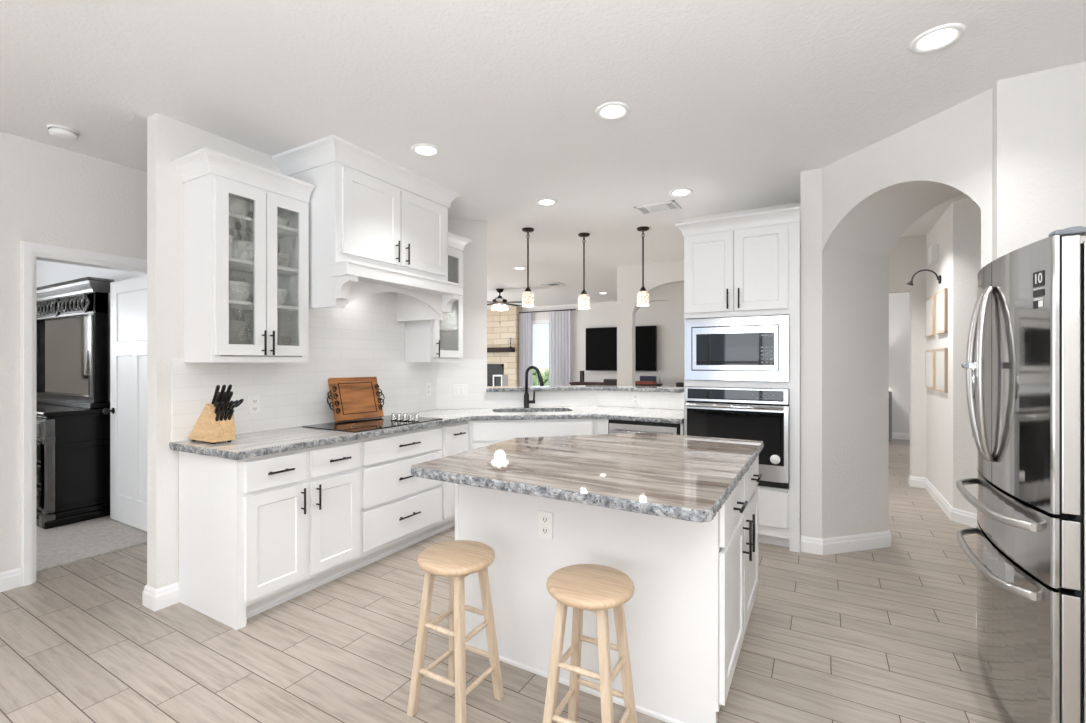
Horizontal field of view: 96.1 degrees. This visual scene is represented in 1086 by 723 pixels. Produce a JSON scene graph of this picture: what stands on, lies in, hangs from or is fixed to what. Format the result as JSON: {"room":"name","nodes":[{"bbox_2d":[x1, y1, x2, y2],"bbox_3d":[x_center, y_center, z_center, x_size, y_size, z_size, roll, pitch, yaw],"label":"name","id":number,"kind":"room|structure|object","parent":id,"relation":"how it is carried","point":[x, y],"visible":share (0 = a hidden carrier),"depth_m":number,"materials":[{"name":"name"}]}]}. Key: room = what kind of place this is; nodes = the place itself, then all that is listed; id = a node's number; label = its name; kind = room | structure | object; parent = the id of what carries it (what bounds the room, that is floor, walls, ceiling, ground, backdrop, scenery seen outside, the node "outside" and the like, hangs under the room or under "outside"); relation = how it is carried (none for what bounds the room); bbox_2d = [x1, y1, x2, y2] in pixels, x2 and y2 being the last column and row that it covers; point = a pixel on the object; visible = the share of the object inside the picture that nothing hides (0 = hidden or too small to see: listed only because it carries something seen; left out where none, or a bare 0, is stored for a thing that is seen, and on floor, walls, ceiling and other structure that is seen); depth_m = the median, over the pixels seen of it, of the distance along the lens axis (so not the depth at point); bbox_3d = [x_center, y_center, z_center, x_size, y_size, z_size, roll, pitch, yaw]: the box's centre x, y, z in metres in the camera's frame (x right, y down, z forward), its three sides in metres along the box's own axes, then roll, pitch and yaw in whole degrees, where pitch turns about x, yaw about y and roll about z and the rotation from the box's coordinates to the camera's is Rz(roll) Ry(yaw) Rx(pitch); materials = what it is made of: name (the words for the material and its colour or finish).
{"room":"kitchen","nodes":[
{"label":"kitchen","id":0,"kind":"room"},
{"bbox_2d":[0,131,146,572],"bbox_3d":[-3.950,-0.002,1.774,0.120,2.743,7.960,0,0,30],"label":"wall","id":1,"kind":"structure","parent":0,"point":[50,195],"depth_m":3.03,"materials":[{"name":"paint"}]},
{"bbox_2d":[0,568,20,591],"bbox_3d":[-4.426,1.314,0.804,0.016,0.112,5.003,0,0,30],"label":"baseboard","id":2,"kind":"structure","parent":1,"relation":"attached to","point":[11,579],"depth_m":2.93,"materials":[{"name":"white wood"}]},
{"bbox_2d":[20,241,146,585],"bbox_3d":[-2.990,0.318,3.433,0.151,2.105,0.987,0,0,30],"label":"trim","id":3,"kind":"structure","parent":1,"relation":"attached to","point":[30,252],"depth_m":3.00,"materials":[{"name":"white wood"}]},
{"bbox_2d":[103,276,146,531],"bbox_3d":[-3.319,0.335,3.991,0.925,2.030,0.171,0,0,30],"label":"door","id":4,"kind":"structure","parent":1,"relation":"in","point":[128,298],"depth_m":4.04,"materials":[{"name":"white wood"}]},
{"bbox_2d":[36,516,146,572],"bbox_3d":[-5.354,1.414,4.155,4.580,0.112,5.300,0,0,30],"label":"floor","id":5,"kind":"structure","parent":0,"point":[59,546],"depth_m":3.70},
{"bbox_2d":[36,403,109,528],"bbox_3d":[-4.673,0.885,4.615,1.825,0.945,0.605,0,0,30],"label":"dresser","id":6,"kind":"object","parent":5,"relation":"on","point":[73,443],"visible":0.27,"depth_m":4.10,"materials":[{"name":"black paint"}]},
{"bbox_2d":[36,277,113,408],"bbox_3d":[-4.614,-0.155,4.683,1.800,1.135,0.180,0,0,30],"label":"dresser mirror","id":7,"kind":"object","parent":6,"relation":"on","point":[72,315],"visible":0.82,"depth_m":4.54,"materials":[{"name":"black paint"}]},
{"bbox_2d":[39,314,87,395],"bbox_3d":[-4.602,-0.058,4.704,1.420,0.740,0.008,0,0,30],"label":"mirror glass","id":8,"kind":"object","parent":7,"relation":"attached to","point":[63,341],"depth_m":4.71,"materials":[{"name":"grey mirror"}]},
{"bbox_2d":[36,260,146,401],"bbox_3d":[-4.786,-0.002,5.098,4.630,2.743,0.100,0,0,30],"label":"wall","id":9,"kind":"structure","parent":0,"point":[47,273],"depth_m":5.09,"materials":[{"name":"white paint"}]},
{"bbox_2d":[147,113,435,588],"bbox_3d":[-1.583,-0.002,3.762,0.118,2.743,2.400,0,0,30],"label":"wall","id":10,"kind":"structure","parent":0,"point":[168,139],"depth_m":2.87,"materials":[{"name":"paint"}]},
{"bbox_2d":[142,582,178,611],"bbox_3d":[-2.106,1.314,2.854,0.142,0.112,0.336,0,0,30],"label":"baseboard","id":11,"kind":"structure","parent":10,"relation":"attached to","point":[154,599],"depth_m":2.72,"materials":[{"name":"white wood"}]},
{"bbox_2d":[171,147,313,361],"bbox_3d":[-1.782,-0.562,2.942,0.362,1.135,0.642,0,0,30],"label":"upper cabinet","id":12,"kind":"object","parent":10,"relation":"attached to","point":[209,177],"visible":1,"depth_m":2.85,"materials":[{"name":"white wood"}]},
{"bbox_2d":[229,288,250,300],"bbox_3d":[-1.844,-0.388,2.920,0.170,0.075,0.170,0,0,30],"label":"serving bowl","id":13,"kind":"object","parent":12,"relation":"on","point":[234,294],"visible":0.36,"depth_m":2.87,"materials":[{"name":"white ceramic"}]},
{"bbox_2d":[229,285,250,290],"bbox_3d":[-1.844,-0.410,2.920,0.170,0.075,0.170,0,0,30],"label":"serving bowl","id":14,"kind":"object","parent":13,"relation":"on","point":[230,286],"visible":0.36,"depth_m":2.87,"materials":[{"name":"white ceramic"}]},
{"bbox_2d":[229,281,250,286],"bbox_3d":[-1.844,-0.432,2.920,0.170,0.075,0.170,0,0,30],"label":"serving bowl","id":15,"kind":"object","parent":14,"relation":"on","point":[230,282],"visible":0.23,"depth_m":2.87,"materials":[{"name":"white ceramic"}]},
{"bbox_2d":[229,197,251,216],"bbox_3d":[-1.861,-0.900,2.930,0.200,0.110,0.200,0,0,30],"label":"bowl","id":16,"kind":"object","parent":12,"relation":"on","point":[236,206],"visible":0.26,"depth_m":2.88,"materials":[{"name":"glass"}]},
{"bbox_2d":[232,245,253,260],"bbox_3d":[-1.828,-0.640,2.969,0.140,0.100,0.140,0,0,30],"label":"mixing bowl","id":17,"kind":"object","parent":12,"relation":"on","point":[240,252],"visible":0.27,"depth_m":2.92,"materials":[{"name":"white ceramic"}]},
{"bbox_2d":[233,240,253,247],"bbox_3d":[-1.828,-0.670,2.969,0.140,0.100,0.140,0,0,30],"label":"mixing bowl","id":18,"kind":"object","parent":12,"relation":"on","point":[236,242],"visible":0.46,"depth_m":2.92,"materials":[{"name":"white ceramic"}]},
{"bbox_2d":[229,212,297,238],"bbox_3d":[-1.798,-0.835,2.988,0.268,0.018,0.542,0,0,30],"label":"shelf","id":19,"kind":"object","parent":12,"relation":"attached to","point":[240,224],"depth_m":3.03,"materials":[{"name":"white wood"}]},
{"bbox_2d":[229,257,297,276],"bbox_3d":[-1.798,-0.580,2.988,0.268,0.018,0.542,0,0,30],"label":"shelf","id":20,"kind":"object","parent":12,"relation":"attached to","point":[236,266],"depth_m":3.03,"materials":[{"name":"white wood"}]},
{"bbox_2d":[229,300,297,311],"bbox_3d":[-1.798,-0.340,2.988,0.268,0.018,0.542,0,0,30],"label":"shelf","id":21,"kind":"object","parent":12,"relation":"attached to","point":[234,306],"depth_m":3.04,"materials":[{"name":"white wood"}]},
{"bbox_2d":[277,288,288,304],"bbox_3d":[-1.742,-0.406,3.138,0.190,0.110,0.190,0,0,30],"label":"soup tureen","id":22,"kind":"object","parent":12,"relation":"on","point":[282,294],"visible":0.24,"depth_m":3.11,"materials":[{"name":"white ceramic"}]},
{"bbox_2d":[277,217,288,226],"bbox_3d":[-1.737,-0.880,3.147,0.180,0.070,0.180,0,0,30],"label":"casserole dish","id":23,"kind":"object","parent":12,"relation":"on","point":[280,221],"visible":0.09,"depth_m":3.12,"materials":[{"name":"white ceramic"}]},
{"bbox_2d":[249,396,259,413],"bbox_3d":[-1.860,0.280,3.148,0.010,0.116,0.072,0,0,30],"label":"electrical outlet","id":24,"kind":"object","parent":10,"relation":"attached to","point":[254,401],"visible":1,"depth_m":3.15,"materials":[{"name":"white plastic"}]},
{"bbox_2d":[272,135,462,321],"bbox_3d":[-1.212,-0.859,3.610,0.689,1.027,1.204,0,0,30],"label":"upper cabinet","id":25,"kind":"object","parent":10,"relation":"attached to","point":[377,224],"visible":0.99,"depth_m":3.27,"materials":[{"name":"white wood"}]},
{"bbox_2d":[425,383,430,395],"bbox_3d":[-1.066,0.260,4.537,0.010,0.116,0.072,0,0,30],"label":"electrical outlet","id":26,"kind":"object","parent":10,"relation":"attached to","point":[427,385],"visible":1,"depth_m":4.53,"materials":[{"name":"white plastic"}]},
{"bbox_2d":[405,232,471,361],"bbox_3d":[-0.956,-0.562,4.387,0.362,1.135,0.547,0,0,30],"label":"upper cabinet","id":27,"kind":"object","parent":10,"relation":"attached to","point":[424,339],"visible":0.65,"depth_m":4.37,"materials":[{"name":"white wood"}]},
{"bbox_2d":[440,327,456,330],"bbox_3d":[-0.987,-0.295,4.406,0.268,0.018,0.384,0,0,30],"label":"shelf","id":28,"kind":"object","parent":27,"relation":"attached to","point":[441,328],"depth_m":4.44,"materials":[{"name":"white wood"}]},
{"bbox_2d":[0,439,1013,722],"bbox_3d":[-0.619,1.420,4.962,12.400,0.100,17.200,0,0,30],"label":"floor","id":29,"kind":"structure","parent":0,"point":[887,634],"depth_m":2.32,"materials":[{"name":"brown wood"}]},
{"bbox_2d":[179,439,360,629],"bbox_3d":[-1.603,0.932,2.955,0.653,0.875,0.770,0,0,30],"label":"base cabinet","id":30,"kind":"object","parent":29,"relation":"on","point":[257,534],"visible":0.98,"depth_m":2.69,"materials":[{"name":"white wood"}]},
{"bbox_2d":[169,406,683,459],"bbox_3d":[-0.495,0.475,3.959,3.984,0.038,1.683,0,0,-28],"label":"countertop","id":31,"kind":"structure","parent":30,"relation":"on","point":[261,443],"depth_m":3.42,"materials":[{"name":"stone"}]},
{"bbox_2d":[188,403,234,443],"bbox_3d":[-1.895,0.344,2.787,0.272,0.222,0.118,0,0,30],"label":"knife block","id":32,"kind":"object","parent":31,"relation":"on","point":[206,428],"visible":0.95,"depth_m":2.71,"materials":[{"name":"brown wood"}]},
{"bbox_2d":[211,385,219,403],"bbox_3d":[-1.827,0.207,2.715,0.100,0.155,0.021,0,0,32],"label":"kitchen knife","id":33,"kind":"object","parent":32,"relation":"in","point":[217,388],"visible":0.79,"depth_m":2.70,"materials":[{"name":"black metal"}]},
{"bbox_2d":[229,399,243,409],"bbox_3d":[-1.753,0.273,2.754,0.145,0.127,0.073,0,0,30],"label":"scissors","id":34,"kind":"object","parent":32,"relation":"in","point":[235,403],"visible":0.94,"depth_m":2.73,"materials":[{"name":"black metal"}]},
{"bbox_2d":[302,413,441,432],"bbox_3d":[-1.230,0.424,3.611,0.540,0.064,0.830,0,0,30],"label":"cooktop","id":35,"kind":"object","parent":31,"relation":"in","point":[393,420],"visible":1,"depth_m":3.53,"materials":[{"name":"black glass"}]},
{"bbox_2d":[327,377,384,421],"bbox_3d":[-1.429,0.283,3.744,0.127,0.323,0.491,0,0,36],"label":"cutting board","id":36,"kind":"object","parent":35,"relation":"on","point":[352,398],"visible":1,"depth_m":3.71,"materials":[{"name":"brown wood"}]},
{"bbox_2d":[524,366,543,407],"bbox_3d":[-0.066,0.249,4.710,0.101,0.415,0.296,0,0,-40],"label":"kitchen faucet","id":37,"kind":"object","parent":31,"relation":"on","point":[527,401],"visible":1,"depth_m":4.76,"materials":[{"name":"black metal"}]},
{"bbox_2d":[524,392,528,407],"bbox_3d":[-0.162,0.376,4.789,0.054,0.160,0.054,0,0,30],"label":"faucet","id":38,"kind":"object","parent":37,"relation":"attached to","point":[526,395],"depth_m":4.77,"materials":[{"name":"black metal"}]},
{"bbox_2d":[353,426,441,570],"bbox_3d":[-1.220,0.932,3.625,0.653,0.875,0.770,0,0,30],"label":"base cabinet","id":39,"kind":"object","parent":29,"relation":"on","point":[400,510],"visible":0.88,"depth_m":3.40,"materials":[{"name":"white wood"}]},
{"bbox_2d":[434,421,468,533],"bbox_3d":[-0.946,0.932,4.104,0.653,0.875,0.333,0,0,30],"label":"base cabinet","id":40,"kind":"object","parent":29,"relation":"on","point":[455,437],"visible":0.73,"depth_m":3.91,"materials":[{"name":"white wood"}]},
{"bbox_2d":[407,540,503,722],"bbox_3d":[-0.344,1.065,1.942,0.305,0.609,0.305,0,0,30],"label":"bar stool","id":41,"kind":"object","parent":29,"relation":"on","point":[455,560],"visible":1,"depth_m":1.89,"materials":[{"name":"brown wood"}]},
{"bbox_2d":[487,307,519,385],"bbox_3d":[-1.272,-0.001,12.603,1.400,2.741,0.360,0,0,30],"label":"stone fireplace","id":42,"kind":"object","parent":29,"relation":"on","point":[502,359],"visible":0.34,"depth_m":12.43,"materials":[{"name":"stone"}]},
{"bbox_2d":[487,347,514,351],"bbox_3d":[-1.315,-0.295,12.518,1.310,0.120,0.169,0,0,30],"label":"mantel shelf","id":43,"kind":"object","parent":42,"relation":"attached to","point":[489,349],"depth_m":12.27,"materials":[{"name":"brown wood"}]},
{"bbox_2d":[468,419,595,449],"bbox_3d":[-0.116,0.932,4.472,2.009,0.875,0.760,0,0,-15],"label":"base cabinet","id":44,"kind":"object","parent":29,"relation":"on","point":[482,433],"visible":0.19,"depth_m":4.15,"materials":[{"name":"white wood"}]},
{"bbox_2d":[543,564,636,722],"bbox_3d":[0.164,1.065,1.697,0.305,0.609,0.305,0,0,28],"label":"bar stool","id":45,"kind":"object","parent":29,"relation":"on","point":[596,588],"visible":1,"depth_m":1.66,"materials":[{"name":"brown wood"}]},
{"bbox_2d":[596,419,607,434],"bbox_3d":[0.693,0.932,4.540,0.118,0.875,0.710,0,0,30],"label":"filler panel","id":46,"kind":"object","parent":29,"relation":"on","point":[601,424],"visible":0.07,"depth_m":4.24,"materials":[{"name":"white wood"}]},
{"bbox_2d":[455,454,761,722],"bbox_3d":[0.412,0.932,2.553,1.288,0.876,1.158,0,0,30],"label":"kitchen island","id":47,"kind":"object","parent":29,"relation":"on","point":[687,614],"visible":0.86,"depth_m":1.97,"materials":[{"name":"white wood"}]},
{"bbox_2d":[538,510,552,539],"bbox_3d":[0.010,0.710,2.120,0.072,0.116,0.010,0,0,30],"label":"electrical outlet","id":48,"kind":"object","parent":47,"relation":"attached to","point":[545,519],"visible":1,"depth_m":2.12,"materials":[{"name":"white plastic"}]},
{"bbox_2d":[411,433,763,522],"bbox_3d":[0.325,0.474,2.452,1.301,0.038,1.524,0,0,30],"label":"island countertop","id":49,"kind":"structure","parent":47,"relation":"on","point":[682,477],"depth_m":2.06,"materials":[{"name":"stone"}]},
{"bbox_2d":[569,382,662,386],"bbox_3d":[1.571,0.920,10.707,2.000,0.900,0.450,0,0,30],"label":"media console","id":50,"kind":"object","parent":29,"relation":"on","point":[571,383],"visible":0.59,"depth_m":10.64,"materials":[{"name":"brown wood"}]},
{"bbox_2d":[604,379,616,382],"bbox_3d":[1.610,0.426,10.553,0.620,0.085,0.080,0,0,30],"label":"soundbar","id":51,"kind":"object","parent":50,"relation":"on","point":[605,380],"visible":0.49,"depth_m":10.59,"materials":[{"name":"black plastic"}]},
{"bbox_2d":[635,381,656,383],"bbox_3d":[2.133,0.442,10.219,0.480,0.055,0.160,0,0,30],"label":"case","id":52,"kind":"object","parent":50,"relation":"on","point":[636,382],"visible":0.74,"depth_m":10.13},
{"bbox_2d":[640,376,656,380],"bbox_3d":[2.242,0.389,10.410,0.320,0.160,0.160,0,0,30],"label":"storage box","id":53,"kind":"object","parent":50,"relation":"on","point":[642,378],"visible":0.56,"depth_m":10.33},
{"bbox_2d":[608,419,679,434],"bbox_3d":[0.958,0.933,4.275,0.600,0.874,0.686,0,0,30],"label":"dishwasher","id":54,"kind":"object","parent":29,"relation":"on","point":[614,426],"visible":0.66,"depth_m":4.02,"materials":[{"name":"metal"}]},
{"bbox_2d":[675,206,800,552],"bbox_3d":[1.641,0.137,4.033,0.878,2.467,0.849,0,0,30],"label":"tall cabinet","id":55,"kind":"object","parent":29,"relation":"on","point":[742,265],"visible":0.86,"depth_m":3.62,"materials":[{"name":"white wood"}]},
{"bbox_2d":[684,386,788,488],"bbox_3d":[1.569,0.559,3.909,0.738,0.717,0.655,0,0,30],"label":"oven","id":56,"kind":"object","parent":55,"relation":"in","point":[755,414],"visible":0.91,"depth_m":3.62,"materials":[{"name":"metal"}]},
{"bbox_2d":[685,315,788,380],"bbox_3d":[1.546,-0.095,3.868,0.738,0.478,0.410,0,0,30],"label":"microwave","id":57,"kind":"object","parent":55,"relation":"in","point":[756,348],"visible":1,"depth_m":3.68,"materials":[{"name":"metal"}]},
{"bbox_2d":[889,391,891,441],"bbox_3d":[5.720,0.940,8.615,0.680,0.860,0.465,0,0,30],"label":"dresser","id":58,"kind":"object","parent":29,"relation":"on","point":[890,392],"visible":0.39,"depth_m":8.26,"materials":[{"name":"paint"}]},
{"bbox_2d":[956,226,1085,722],"bbox_3d":[2.123,0.471,1.766,0.934,1.797,0.866,0,0,30],"label":"refrigerator","id":59,"kind":"object","parent":29,"relation":"on","point":[1027,335],"depth_m":1.65,"materials":[{"name":"metal"}]},
{"bbox_2d":[436,218,596,408],"bbox_3d":[-0.251,-0.002,4.933,1.627,2.743,0.192,0,0,-14],"label":"wall","id":60,"kind":"structure","parent":0,"point":[474,252],"depth_m":4.74,"materials":[{"name":"paint"}]},
{"bbox_2d":[452,385,467,396],"bbox_3d":[-0.797,0.280,4.690,0.144,0.116,0.010,0,0,-14],"label":"light switch","id":61,"kind":"object","parent":60,"relation":"attached to","point":[457,390],"visible":1,"depth_m":4.69,"materials":[{"name":"white plastic"}]},
{"bbox_2d":[0,0,1085,308],"bbox_3d":[-0.619,-1.423,4.962,12.400,0.100,17.200,0,0,30],"label":"ceiling","id":62,"kind":"structure","parent":0,"point":[729,102],"depth_m":2.42,"materials":[{"name":"white paint"}]},
{"bbox_2d":[46,124,79,140],"bbox_3d":[-2.840,-1.349,2.891,0.144,0.047,0.144,0,0,30],"label":"smoke detector","id":63,"kind":"object","parent":62,"relation":"attached to","point":[58,131],"visible":1,"depth_m":2.86,"materials":[{"name":"white plastic"}]},
{"bbox_2d":[411,143,440,156],"bbox_3d":[-0.760,-1.367,3.164,0.188,0.012,0.188,0,0,30],"label":"recessed light","id":64,"kind":"object","parent":62,"relation":"in","point":[421,149],"visible":1,"depth_m":3.15,"materials":[{"name":"white plastic"}]},
{"bbox_2d":[487,288,521,322],"bbox_3d":[-0.792,-1.048,9.284,1.298,0.650,1.266,0,0,30],"label":"ceiling fan","id":65,"kind":"object","parent":62,"relation":"hanging from","point":[499,300],"visible":0.95,"depth_m":9.19,"materials":[{"name":"brown metal"}]},
{"bbox_2d":[522,227,533,306],"bbox_3d":[-0.156,-0.973,5.057,0.128,0.800,0.128,0,0,30],"label":"pendant light","id":66,"kind":"object","parent":62,"relation":"hanging from","point":[527,296],"visible":1,"depth_m":5.03,"materials":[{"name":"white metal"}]},
{"bbox_2d":[536,198,557,206],"bbox_3d":[0.033,-1.367,4.197,0.188,0.012,0.188,0,0,30],"label":"recessed light","id":67,"kind":"object","parent":62,"relation":"in","point":[546,202],"visible":1,"depth_m":4.19,"materials":[{"name":"white plastic"}]},
{"bbox_2d":[541,282,564,285],"bbox_3d":[0.178,-1.367,8.653,0.360,0.011,0.250,0,0,30],"label":"ceiling vent","id":68,"kind":"object","parent":62,"relation":"in","point":[557,283],"visible":1,"depth_m":8.64,"materials":[{"name":"white plastic"}]},
{"bbox_2d":[578,232,589,308],"bbox_3d":[0.441,-0.973,5.255,0.128,0.800,0.128,0,0,30],"label":"pendant light","id":69,"kind":"object","parent":62,"relation":"hanging from","point":[583,299],"visible":1,"depth_m":5.23,"materials":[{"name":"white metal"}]},
{"bbox_2d":[596,102,629,120],"bbox_3d":[0.382,-1.367,2.673,0.188,0.012,0.188,0,0,30],"label":"recessed light","id":70,"kind":"object","parent":62,"relation":"in","point":[610,111],"visible":1,"depth_m":2.66,"materials":[{"name":"white plastic"}]},
{"bbox_2d":[637,226,648,305],"bbox_3d":[1.029,-0.973,5.019,0.128,0.800,0.128,0,0,30],"label":"pendant light","id":71,"kind":"object","parent":62,"relation":"hanging from","point":[642,295],"visible":1,"depth_m":4.99,"materials":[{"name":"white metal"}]},
{"bbox_2d":[634,200,681,214],"bbox_3d":[1.022,-1.367,4.346,0.360,0.011,0.250,0,0,30],"label":"ceiling vent","id":72,"kind":"object","parent":62,"relation":"in","point":[666,206],"visible":1,"depth_m":4.33,"materials":[{"name":"white plastic"}]},
{"bbox_2d":[669,188,692,196],"bbox_3d":[1.119,-1.367,3.956,0.188,0.012,0.188,0,0,30],"label":"recessed light","id":73,"kind":"object","parent":62,"relation":"in","point":[681,192],"visible":1,"depth_m":3.94,"materials":[{"name":"white plastic"}]},
{"bbox_2d":[909,23,965,53],"bbox_3d":[1.673,-1.367,2.073,0.188,0.012,0.188,0,0,30],"label":"recessed light","id":74,"kind":"object","parent":62,"relation":"in","point":[940,37],"visible":1,"depth_m":2.06,"materials":[{"name":"white plastic"}]},
{"bbox_2d":[520,301,683,386],"bbox_3d":[1.074,-0.002,11.550,8.400,2.743,0.120,0,0,30],"label":"wall","id":75,"kind":"structure","parent":0,"point":[668,317],"depth_m":10.88,"materials":[{"name":"paint"}]},
{"bbox_2d":[531,320,548,385],"bbox_3d":[-0.001,0.110,12.147,0.820,2.280,0.110,0,0,30],"label":"window","id":76,"kind":"structure","parent":75,"relation":"in","point":[532,321],"depth_m":12.31,"materials":[{"name":"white glass"}]},
{"bbox_2d":[531,324,548,354],"bbox_3d":[-0.015,-0.532,12.123,0.640,0.805,0.035,0,0,30],"label":"blind","id":77,"kind":"object","parent":76,"relation":"attached to","point":[531,324],"visible":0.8,"depth_m":12.14,"materials":[{"name":"white plastic"}]},
{"bbox_2d":[519,309,575,313],"bbox_3d":[0.103,-1.230,11.966,1.600,0.040,0.117,0,0,30],"label":"curtain rod","id":78,"kind":"object","parent":75,"relation":"attached to","point":[566,309],"visible":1,"depth_m":11.90,"materials":[{"name":"black metal"}]},
{"bbox_2d":[519,313,530,385],"bbox_3d":[-0.450,0.062,12.239,0.350,2.555,0.070,0,0,30],"label":"curtain","id":79,"kind":"object","parent":78,"relation":"hanging from","point":[524,318],"visible":0.65,"depth_m":12.24,"materials":[{"name":"white fabric"}]},
{"bbox_2d":[549,310,570,385],"bbox_3d":[0.405,0.062,11.750,0.600,2.555,0.070,0,0,30],"label":"curtain","id":80,"kind":"object","parent":78,"relation":"hanging from","point":[559,321],"visible":0.63,"depth_m":11.76,"materials":[{"name":"white fabric"}]},
{"bbox_2d":[637,282,683,310],"bbox_3d":[2.413,-0.002,7.847,2.400,2.743,0.120,0,0,30],"label":"wall","id":81,"kind":"structure","parent":0,"point":[674,293],"depth_m":7.97,"materials":[{"name":"paint"}]},
{"bbox_2d":[684,202,800,225],"bbox_3d":[2.070,-0.002,4.357,1.570,2.743,0.120,0,0,30],"label":"wall","id":82,"kind":"structure","parent":0,"point":[798,203],"depth_m":4.42,"materials":[{"name":"paint"}]},
{"bbox_2d":[617,235,925,477],"bbox_3d":[2.699,-0.002,6.192,3.680,2.743,0.130,0,0,30],"label":"wall","id":83,"kind":"structure","parent":0,"point":[907,257],"depth_m":5.39,"materials":[{"name":"paint"}]},
{"bbox_2d":[889,292,909,432],"bbox_3d":[4.664,-0.002,5.639,3.700,2.743,7.020,0,0,30],"label":"wall","id":84,"kind":"structure","parent":0,"point":[899,303],"depth_m":8.63,"materials":[{"name":"paint"}]},
{"bbox_2d":[892,432,909,439],"bbox_3d":[6.287,1.314,8.630,3.450,0.112,0.016,0,0,30],"label":"baseboard","id":85,"kind":"structure","parent":84,"relation":"attached to","point":[895,435],"depth_m":8.61,"materials":[{"name":"white wood"}]},
{"bbox_2d":[801,61,1085,538],"bbox_3d":[3.239,-0.002,2.779,3.135,2.743,1.700,0,0,30],"label":"wall","id":86,"kind":"structure","parent":0,"point":[1016,148],"depth_m":3.34,"materials":[{"name":"paint"}]},
{"bbox_2d":[800,531,890,554],"bbox_3d":[2.303,1.314,3.601,0.899,0.112,0.171,0,0,-20],"label":"baseboard","id":87,"kind":"object","parent":86,"relation":"attached to","point":[843,544],"visible":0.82,"depth_m":3.51,"materials":[{"name":"white wood"}]},
{"bbox_2d":[926,197,980,513],"bbox_3d":[4.104,-0.002,4.075,1.120,2.743,2.150,0,0,30],"label":"wall","id":88,"kind":"structure","parent":0,"point":[951,448],"depth_m":4.19,"materials":[{"name":"paint"}]},
{"bbox_2d":[906,269,940,285],"bbox_3d":[3.664,-0.812,4.701,0.261,0.150,0.080,0,0,30],"label":"sconce","id":89,"kind":"object","parent":88,"relation":"attached to","point":[937,276],"visible":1,"depth_m":4.69,"materials":[{"name":"black metal"}]},
{"bbox_2d":[925,295,934,336],"bbox_3d":[3.986,-0.460,5.024,0.022,0.400,0.400,0,0,30],"label":"picture frame","id":90,"kind":"object","parent":88,"relation":"attached to","point":[929,302],"visible":1,"depth_m":4.96,"materials":[{"name":"brown wood"}]},
{"bbox_2d":[926,298,931,334],"bbox_3d":[3.986,-0.460,5.024,0.018,0.360,0.360,0,0,30],"label":"print","id":91,"kind":"object","parent":90,"relation":"attached to","point":[929,300],"depth_m":5.01,"materials":[{"name":"white paper"}]},
{"bbox_2d":[925,349,934,389],"bbox_3d":[3.986,0.080,5.024,0.022,0.400,0.400,0,0,30],"label":"picture frame","id":92,"kind":"object","parent":88,"relation":"attached to","point":[929,354],"visible":1,"depth_m":4.96,"materials":[{"name":"brown wood"}]},
{"bbox_2d":[926,352,931,386],"bbox_3d":[3.986,0.080,5.024,0.018,0.360,0.360,0,0,30],"label":"print","id":93,"kind":"object","parent":92,"relation":"attached to","point":[928,354],"depth_m":5.03,"materials":[{"name":"white paper"}]},
{"bbox_2d":[928,244,937,264],"bbox_3d":[3.855,-1.055,4.823,0.050,0.170,0.200,0,0,30],"label":"box","id":94,"kind":"object","parent":88,"relation":"attached to","point":[933,249],"visible":1,"depth_m":4.75,"materials":[{"name":"white plastic"}]},
{"bbox_2d":[936,288,947,334],"bbox_3d":[3.718,-0.460,4.555,0.022,0.400,0.400,0,0,30],"label":"picture frame","id":95,"kind":"object","parent":88,"relation":"attached to","point":[942,295],"visible":1,"depth_m":4.47,"materials":[{"name":"brown wood"}]},
{"bbox_2d":[936,291,943,331],"bbox_3d":[3.718,-0.460,4.555,0.018,0.360,0.360,0,0,30],"label":"print","id":96,"kind":"object","parent":95,"relation":"attached to","point":[939,295],"depth_m":4.54,"materials":[{"name":"white paper"}]},
{"bbox_2d":[936,348,947,392],"bbox_3d":[3.718,0.080,4.555,0.022,0.400,0.400,0,0,30],"label":"picture frame","id":97,"kind":"object","parent":88,"relation":"attached to","point":[941,354],"visible":1,"depth_m":4.47,"materials":[{"name":"brown wood"}]},
{"bbox_2d":[936,351,943,389],"bbox_3d":[3.718,0.080,4.555,0.018,0.360,0.360,0,0,30],"label":"print","id":98,"kind":"object","parent":97,"relation":"attached to","point":[939,354],"depth_m":4.56,"materials":[{"name":"white paper"}]},
{"bbox_2d":[908,474,976,527],"bbox_3d":[3.767,1.314,4.323,0.462,0.112,2.313,0,0,9],"label":"baseboard","id":99,"kind":"structure","parent":88,"relation":"attached to","point":[956,515],"depth_m":4.42,"materials":[{"name":"white wood"}]},
{"bbox_3d":[0.374,0.833,4.766,1.781,1.075,0.913,0,0,30],"label":"wall","id":100,"kind":"structure","parent":0,"visible":0},
{"bbox_2d":[486,385,683,392],"bbox_3d":[0.422,0.276,5.012,2.087,0.036,0.723,0,0,4],"label":"bar ledge","id":101,"kind":"object","parent":100,"relation":"on","point":[559,387],"visible":0.98,"depth_m":4.85,"materials":[{"name":"stone"}]},
{"bbox_2d":[493,375,507,385],"bbox_3d":[-0.950,0.835,10.910,0.250,1.070,0.240,0,0,30],"label":"candle lantern","id":102,"kind":"object","parent":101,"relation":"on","point":[498,380],"visible":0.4,"depth_m":10.83,"materials":[{"name":"white wood"}]},
{"bbox_2d":[597,390,683,409],"bbox_3d":[1.017,0.376,4.782,1.060,0.160,0.008,0,0,30],"label":"wall","id":103,"kind":"structure","parent":100,"relation":"attached to","point":[659,400],"depth_m":4.79,"materials":[{"name":"paint"}]},
{"bbox_2d":[632,393,638,404],"bbox_3d":[0.917,0.370,4.829,0.072,0.116,0.010,0,0,30],"label":"electrical outlet","id":104,"kind":"object","parent":103,"relation":"attached to","point":[635,396],"visible":1,"depth_m":4.83,"materials":[{"name":"white plastic"}]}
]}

